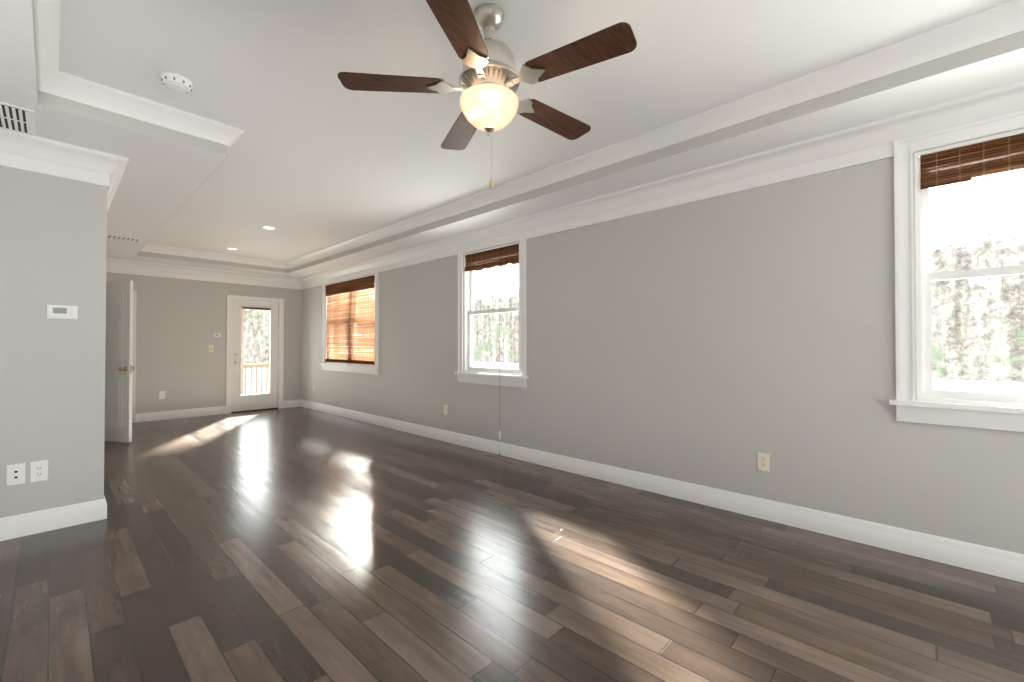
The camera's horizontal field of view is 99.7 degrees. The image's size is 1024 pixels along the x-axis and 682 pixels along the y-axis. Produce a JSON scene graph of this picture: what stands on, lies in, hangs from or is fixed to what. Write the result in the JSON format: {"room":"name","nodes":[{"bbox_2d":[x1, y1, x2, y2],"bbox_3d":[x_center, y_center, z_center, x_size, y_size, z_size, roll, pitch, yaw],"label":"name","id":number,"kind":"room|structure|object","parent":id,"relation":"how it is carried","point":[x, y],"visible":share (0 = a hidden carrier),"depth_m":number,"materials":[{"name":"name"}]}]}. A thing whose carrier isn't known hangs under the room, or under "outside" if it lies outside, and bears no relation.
{"room":"empty living room","nodes":[
{"label":"empty living room","id":0,"kind":"room"},
{"bbox_2d":[0,166,75,517],"bbox_3d":[-3.496,-0.177,2.524,0.150,3.050,1.290,-1,-1,43],"label":"wall","id":1,"kind":"structure","parent":0,"point":[53,238],"depth_m":2.83,"materials":[{"name":"paint"}]},
{"bbox_2d":[6,463,24,485],"bbox_3d":[-3.161,0.851,2.753,0.009,0.130,0.078,-1,-1,43],"label":"outlet","id":2,"kind":"object","parent":1,"relation":"attached to","point":[15,474],"visible":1,"depth_m":2.75,"materials":[{"name":"white plastic"}]},
{"bbox_2d":[30,460,47,482],"bbox_3d":[-3.092,0.852,2.826,0.010,0.130,0.078,-1,-1,43],"label":"outlet","id":3,"kind":"object","parent":1,"relation":"attached to","point":[38,470],"visible":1,"depth_m":2.82,"materials":[{"name":"white plastic"}]},
{"bbox_2d":[0,499,103,540],"bbox_3d":[-3.374,1.178,2.518,0.016,0.140,1.410,-1,-1,43],"label":"baseboard","id":4,"kind":"structure","parent":1,"relation":"attached to","point":[21,525],"depth_m":2.85,"materials":[{"name":"white wood"}]},
{"bbox_2d":[0,128,107,187],"bbox_3d":[-3.311,-1.209,2.547,0.104,0.205,1.320,-1,-1,43],"label":"crown molding","id":5,"kind":"structure","parent":1,"relation":"attached to","point":[18,150],"depth_m":2.85,"materials":[{"name":"white wood"}]},
{"bbox_2d":[47,305,77,319],"bbox_3d":[-3.019,-0.194,2.902,0.029,0.092,0.144,-1,-1,43],"label":"thermostat","id":6,"kind":"object","parent":1,"relation":"attached to","point":[61,312],"visible":1,"depth_m":2.89,"materials":[{"name":"white plastic"}]},
{"bbox_2d":[72,180,106,504],"bbox_3d":[-4.714,-0.153,4.682,4.880,3.050,0.150,-1,-1,43],"label":"wall","id":7,"kind":"structure","parent":0,"point":[91,199],"depth_m":3.01,"materials":[{"name":"paint"}]},
{"bbox_2d":[104,496,106,518],"bbox_3d":[-4.643,1.203,4.731,4.896,0.140,0.040,-1,-1,43],"label":"baseboard","id":8,"kind":"structure","parent":7,"relation":"attached to","point":[105,504],"depth_m":3.05,"materials":[{"name":"white wood"}]},
{"bbox_2d":[107,153,128,211],"bbox_3d":[-4.589,-1.184,4.751,4.984,0.205,0.104,-1,-1,43],"label":"crown molding","id":9,"kind":"structure","parent":7,"relation":"attached to","point":[117,164],"depth_m":3.15,"materials":[{"name":"white wood"}]},
{"bbox_2d":[104,280,134,441],"bbox_3d":[-5.172,0.255,5.541,0.717,2.030,0.464,-1,-1,43],"label":"door","id":10,"kind":"structure","parent":7,"relation":"in","point":[119,368],"depth_m":5.46,"materials":[{"name":"white wood"}]},
{"bbox_2d":[106,272,301,422],"bbox_3d":[-5.904,-0.126,7.089,0.150,3.050,4.950,-1,-1,43],"label":"wall","id":11,"kind":"structure","parent":0,"point":[180,323],"depth_m":7.38,"materials":[{"name":"paint"}]},
{"bbox_2d":[132,290,136,422],"bbox_3d":[-6.190,0.242,6.651,0.026,2.105,0.605,-1,-1,43],"label":"door frame","id":12,"kind":"structure","parent":11,"relation":"attached to","point":[134,357],"depth_m":6.85,"materials":[{"name":"white wood"}]},
{"bbox_2d":[159,391,164,398],"bbox_3d":[-5.760,0.889,7.114,0.010,0.122,0.075,-1,-1,43],"label":"outlet","id":13,"kind":"object","parent":11,"relation":"attached to","point":[161,394],"visible":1,"depth_m":7.11,"materials":[{"name":"white plastic"}]},
{"bbox_2d":[136,406,225,422],"bbox_3d":[-5.559,1.232,7.319,0.016,0.140,1.240,-1,-1,43],"label":"baseboard","id":14,"kind":"structure","parent":11,"relation":"attached to","point":[163,415],"depth_m":7.27,"materials":[{"name":"white wood"}]},
{"bbox_2d":[106,258,295,288],"bbox_3d":[-5.308,-1.153,7.549,0.104,0.205,2.940,-1,-1,43],"label":"crown molding","id":15,"kind":"structure","parent":11,"relation":"attached to","point":[113,265],"depth_m":7.41,"materials":[{"name":"white wood"}]},
{"bbox_2d":[208,345,213,351],"bbox_3d":[-5.299,0.135,7.609,0.016,0.122,0.075,-1,-1,43],"label":"light switch","id":16,"kind":"object","parent":11,"relation":"attached to","point":[210,348],"visible":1,"depth_m":7.61,"materials":[{"name":"beige plastic"}]},
{"bbox_2d":[226,295,283,413],"bbox_3d":[-4.875,0.241,8.183,0.206,2.140,0.960,-1,-1,43],"label":"door frame","id":17,"kind":"object","parent":11,"relation":"attached to","point":[280,302],"visible":0.85,"depth_m":8.12,"materials":[{"name":"white wood"}]},
{"bbox_2d":[231,300,278,411],"bbox_3d":[-4.826,0.276,8.147,0.110,2.031,0.792,-1,-1,43],"label":"door","id":18,"kind":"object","parent":17,"relation":"attached to","point":[242,402],"visible":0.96,"depth_m":8.12,"materials":[{"name":"white"}]},
{"bbox_2d":[283,399,299,407],"bbox_3d":[-4.382,1.246,8.573,0.016,0.140,0.320,-1,-1,43],"label":"baseboard","id":19,"kind":"structure","parent":11,"relation":"attached to","point":[290,403],"depth_m":8.57,"materials":[{"name":"white wood"}]},
{"bbox_2d":[241,307,268,394],"bbox_3d":[-5.648,-0.040,9.421,2.669,3.270,4.800,-1,-1,43],"label":"railing","id":20,"kind":"object","parent":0,"point":[260,365],"depth_m":10.24,"materials":[{"name":"beige wood"}]},
{"bbox_2d":[0,406,1023,681],"bbox_3d":[-1.665,1.315,3.092,11.780,0.120,4.950,-1,-1,43],"label":"floor","id":21,"kind":"structure","parent":0,"point":[294,544],"depth_m":2.23,"materials":[{"name":"brown wood"}]},
{"bbox_2d":[0,0,1023,277],"bbox_3d":[-1.665,-1.500,3.123,11.480,0.390,4.650,-1,-1,43],"label":"ceiling","id":22,"kind":"structure","parent":0,"point":[160,182],"depth_m":2.93,"materials":[{"name":"white paint"}]},
{"bbox_2d":[0,102,35,135],"bbox_3d":[-3.020,-1.307,2.453,0.420,0.010,0.420,-1,-1,43],"label":"ceiling vent","id":23,"kind":"object","parent":22,"relation":"in","point":[17,119],"visible":1,"depth_m":2.54,"materials":[{"name":"white metal"}]},
{"bbox_2d":[107,235,143,241],"bbox_3d":[-4.820,-1.274,5.378,0.170,0.010,0.340,-1,-1,43],"label":"ceiling vent","id":24,"kind":"object","parent":22,"relation":"in","point":[124,238],"visible":0.98,"depth_m":5.36,"materials":[{"name":"white metal"}]},
{"bbox_2d":[32,0,1023,272],"bbox_3d":[-1.390,-1.498,3.321,10.350,0.390,3.045,-1,-1,43],"label":"ceiling tray","id":25,"kind":"object","parent":22,"relation":"attached to","point":[318,154],"visible":0.56,"depth_m":2.49,"materials":[{"name":"white paint"}]},
{"bbox_2d":[34,0,65,97],"bbox_3d":[-0.619,-1.466,0.563,5.450,0.115,0.078,-1,-1,43],"label":"crown molding","id":26,"kind":"structure","parent":25,"relation":"attached to","point":[51,80],"depth_m":2.13,"materials":[{"name":"white"}]},
{"bbox_2d":[62,73,233,147],"bbox_3d":[-2.265,-1.442,2.734,0.078,0.115,0.810,-1,-1,43],"label":"crown molding","id":27,"kind":"structure","parent":25,"relation":"attached to","point":[80,90],"depth_m":2.70,"materials":[{"name":"white wood"}]},
{"bbox_2d":[161,72,191,92],"bbox_3d":[-1.931,-1.480,2.489,0.144,0.044,0.144,-1,-1,43],"label":"smoke detector","id":28,"kind":"object","parent":25,"relation":"attached to","point":[176,82],"visible":1,"depth_m":2.46,"materials":[{"name":"white plastic"}]},
{"bbox_2d":[141,127,243,251],"bbox_3d":[-3.743,-1.420,4.738,4.978,0.115,0.078,-1,-1,43],"label":"crown molding","id":29,"kind":"structure","parent":25,"relation":"attached to","point":[237,132],"depth_m":3.07,"materials":[{"name":"white"}]},
{"bbox_2d":[146,244,285,267],"bbox_3d":[-4.831,-1.393,7.158,0.078,0.115,1.950,-1,-1,43],"label":"crown molding","id":30,"kind":"structure","parent":25,"relation":"attached to","point":[154,248],"depth_m":7.09,"materials":[{"name":"white"}]},
{"bbox_2d":[262,226,275,229],"bbox_3d":[-3.139,-1.463,5.585,0.164,0.008,0.164,-1,-1,43],"label":"recessed light","id":31,"kind":"object","parent":25,"relation":"attached to","point":[269,227],"visible":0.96,"depth_m":5.57,"materials":[{"name":"white"}]},
{"bbox_2d":[338,0,636,189],"bbox_3d":[-0.070,-1.102,2.003,1.285,0.810,1.265,-1,-1,43],"label":"fan","id":32,"kind":"object","parent":25,"relation":"hanging from","point":[490,79],"visible":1,"depth_m":1.89,"materials":[{"name":"brown wood"}]},
{"bbox_2d":[286,0,1023,268],"bbox_3d":[-0.374,-1.423,4.402,10.350,0.115,0.078,-1,-1,43],"label":"crown molding","id":33,"kind":"structure","parent":25,"relation":"attached to","point":[986,26],"depth_m":2.64,"materials":[{"name":"white wood"}]},
{"bbox_2d":[301,128,1023,554],"bbox_3d":[-0.022,-0.151,4.858,11.780,3.050,0.150,-1,-1,43],"label":"wall","id":34,"kind":"structure","parent":0,"point":[717,342],"depth_m":3.23,"materials":[{"name":"paint"}]},
{"bbox_2d":[320,267,379,374],"bbox_3d":[-2.754,-0.305,7.377,2.050,1.665,0.180,-1,-1,43],"label":"window","id":35,"kind":"structure","parent":34,"relation":"in","point":[355,368],"depth_m":7.14,"materials":[{"name":"white wood"}]},
{"bbox_2d":[325,275,374,364],"bbox_3d":[-2.781,-0.323,7.348,1.754,1.401,0.024,-1,-1,43],"label":"window blind","id":36,"kind":"object","parent":35,"relation":"attached to","point":[350,321],"visible":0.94,"depth_m":7.26,"materials":[{"name":"brown wood"}]},
{"bbox_2d":[444,405,447,414],"bbox_3d":[-0.849,0.877,5.514,0.075,0.122,0.010,-1,-1,43],"label":"electrical outlet","id":37,"kind":"object","parent":34,"relation":"attached to","point":[446,409],"visible":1,"depth_m":5.50,"materials":[{"name":"beige plastic"}]},
{"bbox_2d":[454,231,528,387],"bbox_3d":[-0.224,-0.332,5.002,1.170,1.665,0.180,-1,-1,43],"label":"window","id":38,"kind":"structure","parent":34,"relation":"in","point":[511,377],"depth_m":5.03,"materials":[{"name":"white wood"}]},
{"bbox_2d":[465,244,518,271],"bbox_3d":[-0.246,-0.944,4.987,0.881,0.213,0.034,-1,-1,43],"label":"window blind","id":39,"kind":"object","parent":38,"relation":"attached to","point":[494,258],"visible":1,"depth_m":4.95,"materials":[{"name":"brown wood"}]},
{"bbox_2d":[498,269,500,454],"bbox_3d":[-0.137,0.232,4.774,0.023,2.058,0.024,-1,-1,43],"label":"cord","id":40,"kind":"object","parent":39,"relation":"hanging from","point":[499,434],"visible":0.98,"depth_m":4.77,"materials":[{"name":"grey plastic"}]},
{"bbox_2d":[296,80,1023,289],"bbox_3d":[-0.109,-1.184,4.777,11.480,0.205,0.104,-1,-1,43],"label":"crown molding","id":41,"kind":"structure","parent":34,"relation":"attached to","point":[861,144],"depth_m":3.12,"materials":[{"name":"white wood"}]},
{"bbox_2d":[300,399,1023,582],"bbox_3d":[-0.079,1.203,4.782,11.480,0.140,0.016,-1,-1,43],"label":"baseboard","id":42,"kind":"structure","parent":34,"relation":"attached to","point":[989,560],"depth_m":3.05,"materials":[{"name":"white wood"}]},
{"bbox_2d":[757,452,769,471],"bbox_3d":[1.775,0.854,3.050,0.075,0.122,0.010,-1,-1,43],"label":"electrical outlet","id":43,"kind":"object","parent":34,"relation":"attached to","point":[763,461],"visible":1,"depth_m":3.04,"materials":[{"name":"beige plastic"}]},
{"bbox_2d":[889,110,1023,431],"bbox_3d":[3.065,-0.366,1.913,2.105,1.665,0.180,-1,-1,43],"label":"window","id":44,"kind":"structure","parent":34,"relation":"in","point":[990,410],"depth_m":2.51,"materials":[{"name":"white wood"}]},
{"bbox_2d":[920,133,1023,188],"bbox_3d":[3.044,-0.987,1.898,1.816,0.197,0.034,-1,-1,43],"label":"window blind","id":45,"kind":"object","parent":44,"relation":"attached to","point":[963,163],"visible":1,"depth_m":2.37,"materials":[{"name":"brown wood"}]},
{"label":"outside","id":46,"kind":"structure","parent":0,"visible":0},
{"bbox_2d":[244,309,269,394],"bbox_3d":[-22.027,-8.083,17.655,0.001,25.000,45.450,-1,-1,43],"label":"trees","id":47,"kind":"object","parent":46,"point":[256,334],"depth_m":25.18,"materials":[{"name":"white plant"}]},
{"bbox_2d":[473,168,1023,393],"bbox_3d":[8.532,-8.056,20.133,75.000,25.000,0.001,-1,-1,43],"label":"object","id":48,"kind":"structure","parent":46,"point":[964,249],"depth_m":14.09,"materials":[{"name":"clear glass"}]}
]}

